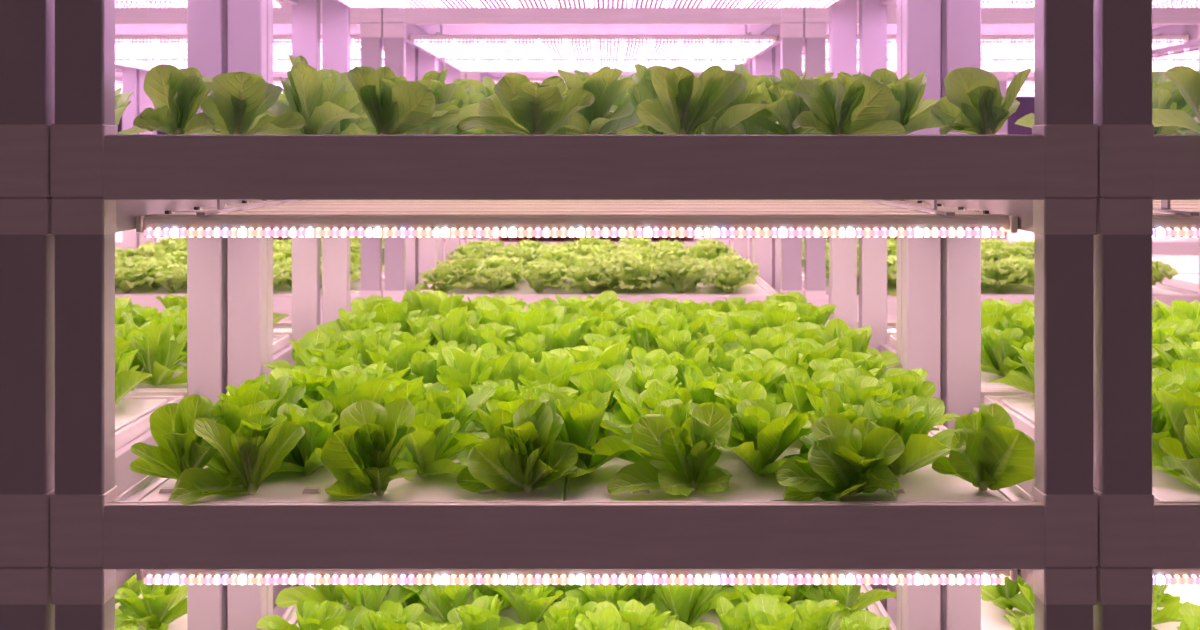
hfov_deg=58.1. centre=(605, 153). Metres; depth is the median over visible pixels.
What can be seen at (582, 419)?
romaine lettuce
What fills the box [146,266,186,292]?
lettuce
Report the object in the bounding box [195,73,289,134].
romaine lettuce
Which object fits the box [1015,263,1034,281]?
lettuce
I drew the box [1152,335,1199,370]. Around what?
romaine lettuce
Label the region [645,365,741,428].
romaine lettuce
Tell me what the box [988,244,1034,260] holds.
lettuce
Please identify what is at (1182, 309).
romaine lettuce
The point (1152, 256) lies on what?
tray
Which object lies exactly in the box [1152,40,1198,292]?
rack
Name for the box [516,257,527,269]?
lettuce
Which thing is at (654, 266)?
lettuce
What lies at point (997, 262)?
lettuce
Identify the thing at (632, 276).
lettuce
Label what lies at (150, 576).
light
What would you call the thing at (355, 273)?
lettuce
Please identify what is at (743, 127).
romaine lettuce
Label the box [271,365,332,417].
romaine lettuce
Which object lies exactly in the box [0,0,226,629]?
rack
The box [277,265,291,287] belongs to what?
lettuce
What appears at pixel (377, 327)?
romaine lettuce
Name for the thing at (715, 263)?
lettuce
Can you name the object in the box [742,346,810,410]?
romaine lettuce
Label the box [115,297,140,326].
romaine lettuce
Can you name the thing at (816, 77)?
romaine lettuce
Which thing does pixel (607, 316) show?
romaine lettuce
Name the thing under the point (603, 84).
romaine lettuce
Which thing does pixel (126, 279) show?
lettuce
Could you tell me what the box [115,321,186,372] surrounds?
romaine lettuce
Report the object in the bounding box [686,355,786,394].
romaine lettuce
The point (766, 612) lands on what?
romaine lettuce
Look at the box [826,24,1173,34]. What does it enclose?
tray
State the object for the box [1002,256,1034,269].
lettuce
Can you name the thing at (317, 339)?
romaine lettuce
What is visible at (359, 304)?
romaine lettuce
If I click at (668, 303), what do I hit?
romaine lettuce
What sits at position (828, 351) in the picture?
romaine lettuce
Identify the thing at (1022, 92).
light
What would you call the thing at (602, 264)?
lettuce
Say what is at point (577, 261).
lettuce
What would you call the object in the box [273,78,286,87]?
light
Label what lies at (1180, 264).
board
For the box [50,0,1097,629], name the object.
rack
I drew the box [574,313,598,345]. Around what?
romaine lettuce
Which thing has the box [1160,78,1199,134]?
romaine lettuce
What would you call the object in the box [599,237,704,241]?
board
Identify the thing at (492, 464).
romaine lettuce
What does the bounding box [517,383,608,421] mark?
romaine lettuce
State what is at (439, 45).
light
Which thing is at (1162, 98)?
romaine lettuce
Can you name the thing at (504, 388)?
romaine lettuce
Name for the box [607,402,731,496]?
romaine lettuce
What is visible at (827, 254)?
lettuce
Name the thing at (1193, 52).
light
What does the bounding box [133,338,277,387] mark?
board
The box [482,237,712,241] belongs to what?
tray
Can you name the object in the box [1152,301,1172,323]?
romaine lettuce
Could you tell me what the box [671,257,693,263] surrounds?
lettuce
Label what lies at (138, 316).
romaine lettuce
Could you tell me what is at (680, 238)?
lettuce
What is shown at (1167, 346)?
romaine lettuce
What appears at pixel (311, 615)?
romaine lettuce
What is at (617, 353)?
romaine lettuce
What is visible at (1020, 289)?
board
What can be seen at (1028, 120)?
romaine lettuce
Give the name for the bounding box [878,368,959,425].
romaine lettuce
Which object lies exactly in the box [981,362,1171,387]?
board
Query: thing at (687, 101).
romaine lettuce
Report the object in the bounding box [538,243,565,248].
lettuce
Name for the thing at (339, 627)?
romaine lettuce
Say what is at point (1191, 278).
board
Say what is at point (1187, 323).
romaine lettuce
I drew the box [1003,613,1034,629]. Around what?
romaine lettuce
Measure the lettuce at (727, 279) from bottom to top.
0.115 m
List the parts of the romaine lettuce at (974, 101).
stem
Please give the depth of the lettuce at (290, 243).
5.77 m
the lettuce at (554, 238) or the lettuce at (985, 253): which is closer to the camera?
the lettuce at (985, 253)
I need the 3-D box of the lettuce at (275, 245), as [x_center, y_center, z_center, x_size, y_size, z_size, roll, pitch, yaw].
[-1.771,0.517,5.632,0.289,0.144,0.223,0,0,-9]
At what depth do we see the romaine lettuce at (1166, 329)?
2.83 m
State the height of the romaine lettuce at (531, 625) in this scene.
0.138 m
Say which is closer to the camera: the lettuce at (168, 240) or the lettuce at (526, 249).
the lettuce at (526, 249)
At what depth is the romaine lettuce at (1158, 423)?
2.08 m
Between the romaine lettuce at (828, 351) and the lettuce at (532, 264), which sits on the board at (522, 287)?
the lettuce at (532, 264)
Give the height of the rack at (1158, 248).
3.000 m
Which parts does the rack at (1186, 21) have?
post, post, post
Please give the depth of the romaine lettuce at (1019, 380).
2.58 m
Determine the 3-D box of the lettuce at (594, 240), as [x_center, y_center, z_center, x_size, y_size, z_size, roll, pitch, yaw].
[-0.085,0.513,5.797,0.235,0.152,0.305,0,0,34]
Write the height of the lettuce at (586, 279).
0.125 m
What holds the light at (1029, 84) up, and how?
attached to the rack at (1158, 248)
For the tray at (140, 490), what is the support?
on the rack at (101, 179)
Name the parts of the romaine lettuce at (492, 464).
stem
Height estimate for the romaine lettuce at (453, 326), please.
0.170 m
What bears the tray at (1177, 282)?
on the rack at (1195, 43)
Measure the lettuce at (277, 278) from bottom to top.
0.107 m
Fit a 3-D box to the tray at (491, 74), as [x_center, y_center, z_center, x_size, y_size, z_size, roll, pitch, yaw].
[-0.053,-0.605,7.576,1.564,0.085,0.798,0,0,0]
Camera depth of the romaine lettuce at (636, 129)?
2.35 m
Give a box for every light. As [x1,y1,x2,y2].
[115,0,282,7]
[115,35,383,57]
[115,58,383,70]
[115,78,121,89]
[136,200,1017,236]
[136,569,1017,584]
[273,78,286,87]
[273,321,321,331]
[303,200,888,200]
[338,0,839,7]
[410,24,777,57]
[442,58,749,70]
[482,73,695,83]
[802,32,1188,57]
[802,58,1034,70]
[826,321,896,331]
[896,0,1199,7]
[1007,73,1167,89]
[1017,90,1034,95]
[1152,54,1198,70]
[1152,200,1199,236]
[1153,200,1199,200]
[1153,569,1199,584]
[1156,46,1198,57]
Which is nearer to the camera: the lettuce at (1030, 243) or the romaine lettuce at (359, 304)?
the romaine lettuce at (359, 304)
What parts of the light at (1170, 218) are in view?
hanging rail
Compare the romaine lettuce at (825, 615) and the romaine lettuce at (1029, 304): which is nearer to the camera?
the romaine lettuce at (825, 615)
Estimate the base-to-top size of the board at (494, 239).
0.015 m
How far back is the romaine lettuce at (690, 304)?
3.29 m
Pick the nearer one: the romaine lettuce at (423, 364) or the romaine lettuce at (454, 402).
the romaine lettuce at (454, 402)
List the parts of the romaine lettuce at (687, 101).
stem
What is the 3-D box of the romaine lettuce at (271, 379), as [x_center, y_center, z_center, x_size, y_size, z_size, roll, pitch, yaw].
[-0.681,0.528,2.336,0.205,0.120,0.210,0,0,-16]
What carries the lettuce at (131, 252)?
on the board
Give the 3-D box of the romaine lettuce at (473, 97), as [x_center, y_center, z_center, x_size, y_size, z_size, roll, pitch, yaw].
[-0.312,-0.082,2.315,0.232,0.109,0.210,0,0,30]
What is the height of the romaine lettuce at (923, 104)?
0.112 m
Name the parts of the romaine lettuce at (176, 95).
stem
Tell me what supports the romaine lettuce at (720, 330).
on the board
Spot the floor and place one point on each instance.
(891, 602)
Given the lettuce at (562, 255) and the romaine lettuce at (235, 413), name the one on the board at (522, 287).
the lettuce at (562, 255)
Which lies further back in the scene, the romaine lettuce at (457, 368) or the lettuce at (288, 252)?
the lettuce at (288, 252)
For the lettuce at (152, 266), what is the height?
0.130 m
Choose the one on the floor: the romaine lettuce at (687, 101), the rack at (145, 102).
the rack at (145, 102)
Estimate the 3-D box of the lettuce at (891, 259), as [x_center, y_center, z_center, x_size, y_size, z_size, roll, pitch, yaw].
[1.284,0.523,4.896,0.256,0.134,0.312,0,0,-40]
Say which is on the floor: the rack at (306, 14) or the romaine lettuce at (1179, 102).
the rack at (306, 14)
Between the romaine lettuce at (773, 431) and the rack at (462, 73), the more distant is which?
the rack at (462, 73)
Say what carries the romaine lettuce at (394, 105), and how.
on the board
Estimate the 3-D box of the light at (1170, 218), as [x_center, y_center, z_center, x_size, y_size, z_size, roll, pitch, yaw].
[1.699,0.101,2.244,1.562,0.094,0.689,0,0,0]
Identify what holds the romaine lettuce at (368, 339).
on the board
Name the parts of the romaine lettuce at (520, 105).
stem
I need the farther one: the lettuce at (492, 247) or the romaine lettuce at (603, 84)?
the lettuce at (492, 247)
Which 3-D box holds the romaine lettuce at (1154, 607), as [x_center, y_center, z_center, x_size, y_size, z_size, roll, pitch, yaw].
[1.226,1.132,2.555,0.270,0.146,0.268,0,0,-6]
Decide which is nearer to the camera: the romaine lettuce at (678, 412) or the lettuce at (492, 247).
the romaine lettuce at (678, 412)
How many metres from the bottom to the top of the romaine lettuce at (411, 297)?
0.152 m
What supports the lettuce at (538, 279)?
on the board at (522, 287)
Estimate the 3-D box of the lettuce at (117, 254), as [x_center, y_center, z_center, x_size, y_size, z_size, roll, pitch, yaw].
[-2.353,0.517,5.082,0.336,0.144,0.275,0,0,-8]
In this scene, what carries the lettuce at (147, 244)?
on the board
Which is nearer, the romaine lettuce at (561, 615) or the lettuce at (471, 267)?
the romaine lettuce at (561, 615)
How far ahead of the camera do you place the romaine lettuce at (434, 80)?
1.97 m
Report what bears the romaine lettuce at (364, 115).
on the board
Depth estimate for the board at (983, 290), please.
4.71 m
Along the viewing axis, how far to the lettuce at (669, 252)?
5.41 m
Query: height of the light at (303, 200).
0.094 m
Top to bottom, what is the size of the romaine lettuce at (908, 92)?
0.141 m
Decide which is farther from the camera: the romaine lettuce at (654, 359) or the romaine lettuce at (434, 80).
the romaine lettuce at (654, 359)
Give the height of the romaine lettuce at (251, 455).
0.140 m
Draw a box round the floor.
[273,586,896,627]
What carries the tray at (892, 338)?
attached to the rack at (872, 13)
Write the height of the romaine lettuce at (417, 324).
0.127 m
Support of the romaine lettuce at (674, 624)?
on the board
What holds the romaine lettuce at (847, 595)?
on the board at (711, 616)
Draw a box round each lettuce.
[115,87,147,134]
[115,247,148,256]
[115,248,127,257]
[115,256,139,267]
[115,258,134,286]
[115,266,155,292]
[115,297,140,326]
[115,298,157,309]
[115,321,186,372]
[115,324,136,330]
[115,342,133,390]
[115,348,151,404]
[115,584,186,629]
[115,592,135,614]
[115,615,136,628]
[115,625,139,629]
[118,573,143,625]
[120,305,134,323]
[121,305,180,325]
[127,255,151,265]
[127,322,186,384]
[130,394,223,479]
[133,64,221,134]
[135,241,163,250]
[135,258,180,287]
[136,241,184,257]
[136,255,186,268]
[138,243,164,256]
[139,307,186,339]
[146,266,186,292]
[155,237,186,244]
[156,294,186,311]
[164,250,186,264]
[168,413,304,504]
[172,310,186,363]
[177,296,186,309]
[179,244,186,250]
[192,397,278,493]
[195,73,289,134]
[200,72,306,134]
[218,374,305,418]
[229,400,339,485]
[250,55,359,134]
[256,598,367,629]
[263,329,366,369]
[264,374,274,389]
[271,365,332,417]
[273,242,291,251]
[273,247,291,258]
[273,252,291,269]
[273,260,291,268]
[273,267,289,288]
[273,312,288,324]
[275,239,291,244]
[275,365,391,433]
[275,585,384,607]
[276,90,376,132]
[277,93,287,101]
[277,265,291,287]
[278,239,291,246]
[294,328,351,366]
[299,346,393,377]
[317,308,375,334]
[318,625,353,629]
[321,262,360,281]
[321,398,416,495]
[324,69,376,134]
[335,329,401,366]
[340,585,424,629]
[347,66,459,134]
[349,357,410,380]
[350,237,360,243]
[350,242,383,264]
[350,252,383,278]
[350,295,422,322]
[354,111,373,126]
[360,112,415,134]
[361,602,423,629]
[365,340,429,380]
[367,321,400,337]
[371,301,429,335]
[380,376,474,432]
[393,327,432,352]
[394,400,489,476]
[400,585,428,610]
[402,290,447,310]
[406,315,441,345]
[407,622,465,629]
[409,585,499,624]
[410,351,440,383]
[411,68,479,134]
[413,266,473,292]
[417,290,463,315]
[425,340,475,352]
[426,386,494,460]
[427,258,462,279]
[427,306,482,350]
[436,345,514,419]
[437,82,485,134]
[437,310,479,344]
[440,258,483,287]
[446,243,493,259]
[447,593,523,629]
[449,394,595,465]
[451,78,483,94]
[456,399,586,492]
[457,240,500,247]
[458,296,489,311]
[459,73,594,134]
[461,90,523,134]
[464,77,521,134]
[465,321,517,357]
[468,267,516,292]
[468,343,504,381]
[469,378,540,431]
[469,585,515,608]
[470,298,525,343]
[480,254,522,269]
[482,295,526,308]
[483,245,498,257]
[486,244,532,259]
[487,239,507,246]
[487,585,563,629]
[490,263,525,287]
[490,332,546,362]
[499,237,513,240]
[499,349,539,389]
[503,305,585,346]
[509,390,633,476]
[513,239,546,247]
[515,321,587,361]
[515,348,620,406]
[516,237,529,240]
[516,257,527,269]
[516,622,537,629]
[517,245,537,263]
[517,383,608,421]
[519,266,563,292]
[520,257,564,270]
[526,297,556,308]
[527,248,581,269]
[528,301,559,315]
[529,245,570,259]
[533,237,546,240]
[536,260,573,287]
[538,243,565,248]
[542,596,596,629]
[548,237,563,240]
[549,585,642,621]
[550,83,610,134]
[551,585,581,605]
[555,295,596,314]
[556,246,573,251]
[557,264,618,292]
[558,66,647,134]
[565,243,612,256]
[566,237,614,249]
[566,342,632,386]
[567,72,637,134]
[568,254,615,268]
[569,237,581,240]
[569,364,631,440]
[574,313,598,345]
[575,601,629,629]
[576,321,628,345]
[579,304,628,343]
[581,258,618,287]
[583,333,630,350]
[586,290,619,312]
[590,253,617,262]
[591,399,733,479]
[593,243,619,258]
[600,381,698,435]
[604,237,615,240]
[604,259,660,292]
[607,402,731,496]
[608,64,667,134]
[611,301,652,327]
[612,243,639,250]
[612,249,642,258]
[613,364,681,413]
[615,253,656,265]
[616,237,653,248]
[617,309,671,344]
[617,599,678,629]
[619,585,661,602]
[621,129,641,134]
[624,246,653,252]
[624,346,673,369]
[625,249,665,265]
[626,314,700,352]
[626,330,714,369]
[631,127,645,134]
[636,65,745,134]
[642,585,746,628]
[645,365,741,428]
[646,264,656,287]
[647,258,711,292]
[648,239,682,249]
[648,298,680,313]
[651,244,688,262]
[654,240,690,249]
[656,306,694,338]
[657,312,705,338]
[658,237,672,240]
[658,620,704,629]
[662,348,713,387]
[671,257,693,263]
[674,299,723,322]
[676,237,689,240]
[678,258,713,287]
[679,241,737,262]
[679,247,690,257]
[685,307,725,339]
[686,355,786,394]
[689,341,767,375]
[689,380,811,440]
[690,321,746,370]
[693,238,732,248]
[694,72,768,134]
[695,63,777,134]
[696,585,752,614]
[696,596,751,629]
[700,265,755,292]
[706,254,759,277]
[707,260,758,287]
[708,399,813,475]
[709,260,729,269]
[709,296,754,312]
[715,310,767,338]
[720,244,739,258]
[720,585,818,627]
[721,326,794,355]
[727,302,745,312]
[731,585,825,603]
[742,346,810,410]
[744,69,833,134]
[747,299,782,312]
[748,593,822,629]
[756,300,799,327]
[761,291,833,314]
[766,366,837,414]
[773,389,876,474]
[776,414,904,501]
[778,75,821,134]
[778,358,880,387]
[780,320,821,345]
[788,337,852,378]
[789,585,896,617]
[792,74,905,134]
[792,600,850,629]
[795,300,850,328]
[799,367,938,453]
[802,248,828,266]
[803,252,858,278]
[812,585,826,599]
[815,323,878,353]
[816,318,900,372]
[817,99,937,134]
[837,72,919,118]
[840,350,906,379]
[840,610,890,629]
[843,395,965,477]
[857,267,887,292]
[870,68,964,134]
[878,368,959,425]
[887,241,896,255]
[887,254,896,282]
[887,265,896,295]
[931,67,1030,134]
[932,403,1034,490]
[981,238,1011,261]
[981,246,997,260]
[981,259,1032,276]
[981,259,1034,292]
[981,299,1025,319]
[981,305,1005,362]
[981,312,1034,365]
[981,325,1028,375]
[981,575,1031,618]
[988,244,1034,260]
[988,341,1034,398]
[995,246,1034,261]
[996,582,1034,629]
[1000,298,1034,308]
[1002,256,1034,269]
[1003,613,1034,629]
[1004,335,1034,379]
[1012,239,1034,245]
[1012,303,1031,313]
[1015,113,1034,127]
[1015,241,1034,251]
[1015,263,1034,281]
[1027,307,1034,320]
[1152,66,1199,132]
[1152,71,1195,134]
[1152,260,1171,271]
[1152,262,1177,285]
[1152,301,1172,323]
[1152,320,1185,368]
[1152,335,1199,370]
[1152,338,1172,363]
[1152,344,1164,360]
[1152,366,1199,393]
[1152,373,1183,431]
[1152,383,1199,470]
[1152,386,1171,439]
[1152,585,1182,629]
[1152,602,1158,629]
[1154,299,1199,338]
[1156,315,1192,352]
[1157,585,1181,607]
[1159,405,1199,489]
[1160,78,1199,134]
[1177,615,1199,629]
[1179,601,1199,621]
[1182,338,1194,346]
[1184,332,1199,346]
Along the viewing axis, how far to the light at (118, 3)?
3.39 m
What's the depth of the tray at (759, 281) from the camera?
4.84 m
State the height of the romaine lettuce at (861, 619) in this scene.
0.142 m
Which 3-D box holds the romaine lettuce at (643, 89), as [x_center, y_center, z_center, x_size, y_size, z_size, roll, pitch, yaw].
[0.102,-0.096,2.099,0.270,0.156,0.224,0,0,20]
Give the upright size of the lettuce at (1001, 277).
0.142 m
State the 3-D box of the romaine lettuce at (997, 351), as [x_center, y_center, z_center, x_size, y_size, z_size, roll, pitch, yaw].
[1.044,0.521,2.868,0.245,0.134,0.273,0,0,27]
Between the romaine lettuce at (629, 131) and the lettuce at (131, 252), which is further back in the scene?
the lettuce at (131, 252)
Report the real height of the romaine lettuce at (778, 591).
0.156 m
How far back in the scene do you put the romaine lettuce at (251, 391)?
2.08 m
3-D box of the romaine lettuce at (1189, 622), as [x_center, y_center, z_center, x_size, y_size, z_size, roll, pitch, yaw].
[1.346,1.135,2.459,0.227,0.140,0.244,0,0,33]
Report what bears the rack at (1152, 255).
on the floor
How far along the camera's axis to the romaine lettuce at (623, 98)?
2.20 m
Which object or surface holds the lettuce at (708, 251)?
on the board
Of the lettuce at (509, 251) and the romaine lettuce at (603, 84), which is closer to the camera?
the romaine lettuce at (603, 84)
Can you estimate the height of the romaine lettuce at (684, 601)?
0.172 m
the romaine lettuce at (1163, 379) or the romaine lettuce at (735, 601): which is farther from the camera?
the romaine lettuce at (735, 601)
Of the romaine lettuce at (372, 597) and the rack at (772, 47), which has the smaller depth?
the romaine lettuce at (372, 597)
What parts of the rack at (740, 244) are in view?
post, post, post, post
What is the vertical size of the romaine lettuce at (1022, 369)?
0.152 m
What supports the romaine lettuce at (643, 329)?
on the board
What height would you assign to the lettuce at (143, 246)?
0.117 m
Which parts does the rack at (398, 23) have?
post, post, post, post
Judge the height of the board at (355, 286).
0.015 m
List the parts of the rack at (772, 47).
post, post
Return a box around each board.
[115,234,182,241]
[115,281,186,293]
[115,399,166,431]
[115,585,186,629]
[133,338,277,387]
[177,275,383,293]
[296,589,560,626]
[421,278,588,293]
[492,237,588,241]
[589,282,768,293]
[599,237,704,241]
[656,593,866,629]
[802,275,1000,293]
[981,281,1181,293]
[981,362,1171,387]
[981,585,1199,629]
[1001,399,1199,500]
[1007,234,1034,241]
[1152,237,1198,241]
[1152,258,1198,270]
[1173,275,1198,283]
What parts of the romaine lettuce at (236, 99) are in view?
stem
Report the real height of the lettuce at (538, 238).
0.141 m
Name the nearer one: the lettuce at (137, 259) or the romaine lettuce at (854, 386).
the romaine lettuce at (854, 386)
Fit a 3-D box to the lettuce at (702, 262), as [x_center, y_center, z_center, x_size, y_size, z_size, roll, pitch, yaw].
[0.371,0.526,4.748,0.243,0.126,0.268,0,0,-36]
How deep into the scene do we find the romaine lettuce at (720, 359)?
2.54 m
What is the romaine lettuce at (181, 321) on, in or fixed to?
on the board at (140, 385)
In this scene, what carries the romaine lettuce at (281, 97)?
on the board
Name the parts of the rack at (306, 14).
post, post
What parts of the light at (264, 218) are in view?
hanging rail, hanging rail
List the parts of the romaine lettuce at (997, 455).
stem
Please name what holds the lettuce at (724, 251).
on the board
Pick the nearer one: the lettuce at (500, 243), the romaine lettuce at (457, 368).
the romaine lettuce at (457, 368)
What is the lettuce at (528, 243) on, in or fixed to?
on the board
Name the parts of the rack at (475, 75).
post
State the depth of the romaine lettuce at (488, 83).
2.21 m
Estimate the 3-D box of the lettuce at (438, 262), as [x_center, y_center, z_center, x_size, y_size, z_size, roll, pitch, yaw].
[-0.691,0.533,4.892,0.220,0.115,0.268,0,0,41]
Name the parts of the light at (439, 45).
hanging rail, hanging rail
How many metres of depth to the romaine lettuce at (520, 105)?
1.86 m
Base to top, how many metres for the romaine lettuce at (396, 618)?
0.130 m
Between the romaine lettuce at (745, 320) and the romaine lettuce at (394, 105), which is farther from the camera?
the romaine lettuce at (745, 320)
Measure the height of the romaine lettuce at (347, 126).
0.142 m
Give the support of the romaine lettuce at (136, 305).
on the board at (140, 385)
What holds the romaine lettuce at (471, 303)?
on the board
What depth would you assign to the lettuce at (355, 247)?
5.42 m
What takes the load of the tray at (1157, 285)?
on the rack at (1186, 21)
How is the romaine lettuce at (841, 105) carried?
on the board
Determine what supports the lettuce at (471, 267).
on the board at (522, 287)
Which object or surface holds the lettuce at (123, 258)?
on the board at (144, 288)
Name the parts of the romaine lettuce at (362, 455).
stem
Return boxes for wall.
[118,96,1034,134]
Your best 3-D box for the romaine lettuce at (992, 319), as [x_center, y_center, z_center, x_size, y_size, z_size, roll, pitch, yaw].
[1.053,0.501,3.070,0.310,0.172,0.258,0,0,41]
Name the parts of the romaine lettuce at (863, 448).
stem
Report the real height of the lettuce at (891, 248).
0.152 m
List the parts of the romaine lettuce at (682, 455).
stem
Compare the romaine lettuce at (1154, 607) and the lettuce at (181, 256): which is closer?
the romaine lettuce at (1154, 607)
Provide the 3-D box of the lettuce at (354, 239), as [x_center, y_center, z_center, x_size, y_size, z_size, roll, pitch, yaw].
[-1.375,0.516,5.962,0.226,0.146,0.293,0,0,26]
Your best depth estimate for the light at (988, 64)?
5.67 m
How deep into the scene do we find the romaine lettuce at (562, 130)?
2.07 m
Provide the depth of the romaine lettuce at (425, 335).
2.83 m
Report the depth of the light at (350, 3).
3.37 m
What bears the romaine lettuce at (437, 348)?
on the board
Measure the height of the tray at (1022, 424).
0.085 m
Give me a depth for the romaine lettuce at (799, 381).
2.19 m
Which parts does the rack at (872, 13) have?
post, post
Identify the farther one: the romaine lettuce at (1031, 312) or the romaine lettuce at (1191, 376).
the romaine lettuce at (1031, 312)
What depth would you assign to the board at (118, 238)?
7.63 m
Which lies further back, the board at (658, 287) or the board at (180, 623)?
the board at (658, 287)
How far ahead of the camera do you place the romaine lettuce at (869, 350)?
2.95 m
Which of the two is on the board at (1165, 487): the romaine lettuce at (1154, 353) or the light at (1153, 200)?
the romaine lettuce at (1154, 353)
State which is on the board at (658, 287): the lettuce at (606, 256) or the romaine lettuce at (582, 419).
the lettuce at (606, 256)
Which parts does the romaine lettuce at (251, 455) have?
stem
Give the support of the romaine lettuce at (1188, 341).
on the board at (985, 376)
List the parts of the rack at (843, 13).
post, post, post, post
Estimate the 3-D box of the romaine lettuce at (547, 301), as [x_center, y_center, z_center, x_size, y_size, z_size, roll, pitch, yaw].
[-0.218,0.525,3.437,0.209,0.127,0.214,0,0,-9]
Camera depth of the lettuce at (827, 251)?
5.42 m
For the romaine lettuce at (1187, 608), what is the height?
0.117 m
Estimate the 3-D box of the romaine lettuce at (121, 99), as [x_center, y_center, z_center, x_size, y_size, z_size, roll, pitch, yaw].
[-1.154,-0.092,2.435,0.231,0.128,0.239,0,0,16]
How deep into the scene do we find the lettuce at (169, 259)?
4.89 m
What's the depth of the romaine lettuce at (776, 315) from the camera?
3.02 m
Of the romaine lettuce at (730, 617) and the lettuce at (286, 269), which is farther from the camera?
the lettuce at (286, 269)
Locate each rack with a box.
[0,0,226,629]
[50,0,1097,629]
[115,0,416,320]
[115,64,138,249]
[115,68,121,248]
[134,0,320,629]
[139,48,442,282]
[267,0,901,629]
[273,63,466,257]
[383,8,803,310]
[437,56,753,271]
[466,71,729,249]
[729,62,992,257]
[750,47,802,288]
[774,0,1199,326]
[859,0,1023,629]
[942,0,1199,629]
[993,71,1198,254]
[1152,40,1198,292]
[1152,255,1198,271]
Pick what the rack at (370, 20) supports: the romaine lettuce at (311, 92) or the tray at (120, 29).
the tray at (120, 29)
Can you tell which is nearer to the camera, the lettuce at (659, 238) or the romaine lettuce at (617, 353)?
the romaine lettuce at (617, 353)
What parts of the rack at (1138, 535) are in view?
post, post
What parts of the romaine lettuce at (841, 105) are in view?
stem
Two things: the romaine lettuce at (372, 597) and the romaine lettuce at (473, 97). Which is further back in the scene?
the romaine lettuce at (372, 597)
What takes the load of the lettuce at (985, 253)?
on the board
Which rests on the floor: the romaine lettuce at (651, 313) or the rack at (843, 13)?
the rack at (843, 13)
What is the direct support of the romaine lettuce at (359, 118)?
on the board
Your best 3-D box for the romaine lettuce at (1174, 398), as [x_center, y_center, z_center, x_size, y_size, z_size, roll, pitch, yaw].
[1.084,0.509,2.012,0.241,0.158,0.233,0,0,14]
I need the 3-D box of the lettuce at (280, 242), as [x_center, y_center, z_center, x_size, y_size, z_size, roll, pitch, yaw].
[-1.761,0.529,5.936,0.277,0.120,0.227,0,0,8]
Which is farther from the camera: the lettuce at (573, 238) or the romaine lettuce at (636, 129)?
the lettuce at (573, 238)
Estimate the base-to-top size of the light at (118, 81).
0.094 m
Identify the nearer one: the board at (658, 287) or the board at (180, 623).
the board at (180, 623)
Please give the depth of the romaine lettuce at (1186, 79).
1.87 m
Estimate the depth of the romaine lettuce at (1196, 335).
2.75 m
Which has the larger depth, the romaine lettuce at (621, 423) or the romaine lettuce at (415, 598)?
the romaine lettuce at (415, 598)
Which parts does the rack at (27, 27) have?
post, post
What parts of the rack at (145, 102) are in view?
post, post, post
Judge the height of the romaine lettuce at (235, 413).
0.154 m
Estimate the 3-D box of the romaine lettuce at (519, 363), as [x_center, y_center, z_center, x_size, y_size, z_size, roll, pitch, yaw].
[-0.189,0.516,2.454,0.267,0.145,0.222,0,0,25]
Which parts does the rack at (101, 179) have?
post, post, post, post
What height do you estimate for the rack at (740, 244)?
3.000 m
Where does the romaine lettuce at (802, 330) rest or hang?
on the board
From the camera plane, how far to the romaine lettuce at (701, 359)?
2.41 m
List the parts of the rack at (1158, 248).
post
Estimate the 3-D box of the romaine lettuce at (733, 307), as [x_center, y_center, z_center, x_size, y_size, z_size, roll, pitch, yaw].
[0.393,0.515,3.195,0.224,0.146,0.269,0,0,-5]
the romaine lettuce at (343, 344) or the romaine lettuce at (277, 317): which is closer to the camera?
the romaine lettuce at (343, 344)
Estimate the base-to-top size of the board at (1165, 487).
0.015 m
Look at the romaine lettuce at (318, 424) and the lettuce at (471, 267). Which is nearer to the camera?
the romaine lettuce at (318, 424)
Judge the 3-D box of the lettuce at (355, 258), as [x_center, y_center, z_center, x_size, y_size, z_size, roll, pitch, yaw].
[-1.177,0.519,5.072,0.281,0.140,0.216,0,0,40]
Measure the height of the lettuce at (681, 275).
0.147 m
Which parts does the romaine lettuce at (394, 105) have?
stem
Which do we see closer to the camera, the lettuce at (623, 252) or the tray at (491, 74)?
the lettuce at (623, 252)
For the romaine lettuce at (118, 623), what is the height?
0.126 m
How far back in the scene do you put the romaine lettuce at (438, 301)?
3.31 m
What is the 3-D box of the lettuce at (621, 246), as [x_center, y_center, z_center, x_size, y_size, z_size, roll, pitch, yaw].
[0.110,0.537,5.808,0.204,0.106,0.248,0,0,-7]
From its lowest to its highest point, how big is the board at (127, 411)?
0.015 m
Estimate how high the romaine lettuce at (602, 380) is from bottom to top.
0.150 m
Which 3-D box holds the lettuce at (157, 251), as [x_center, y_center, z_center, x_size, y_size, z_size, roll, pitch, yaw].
[-2.236,0.517,5.460,0.288,0.143,0.222,0,0,6]
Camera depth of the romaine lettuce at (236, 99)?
1.86 m
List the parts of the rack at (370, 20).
post, post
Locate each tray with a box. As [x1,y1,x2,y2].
[111,425,1037,501]
[115,24,359,34]
[115,396,183,450]
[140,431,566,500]
[273,73,287,76]
[273,335,289,354]
[283,585,893,629]
[412,276,777,293]
[415,24,772,34]
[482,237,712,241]
[487,73,701,76]
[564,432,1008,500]
[802,273,1197,293]
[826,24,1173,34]
[889,335,896,350]
[984,396,1199,501]
[1008,73,1034,76]
[1152,256,1198,257]
[1162,273,1198,290]
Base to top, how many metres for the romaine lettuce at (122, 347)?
0.178 m
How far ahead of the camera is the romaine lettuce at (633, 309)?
3.30 m

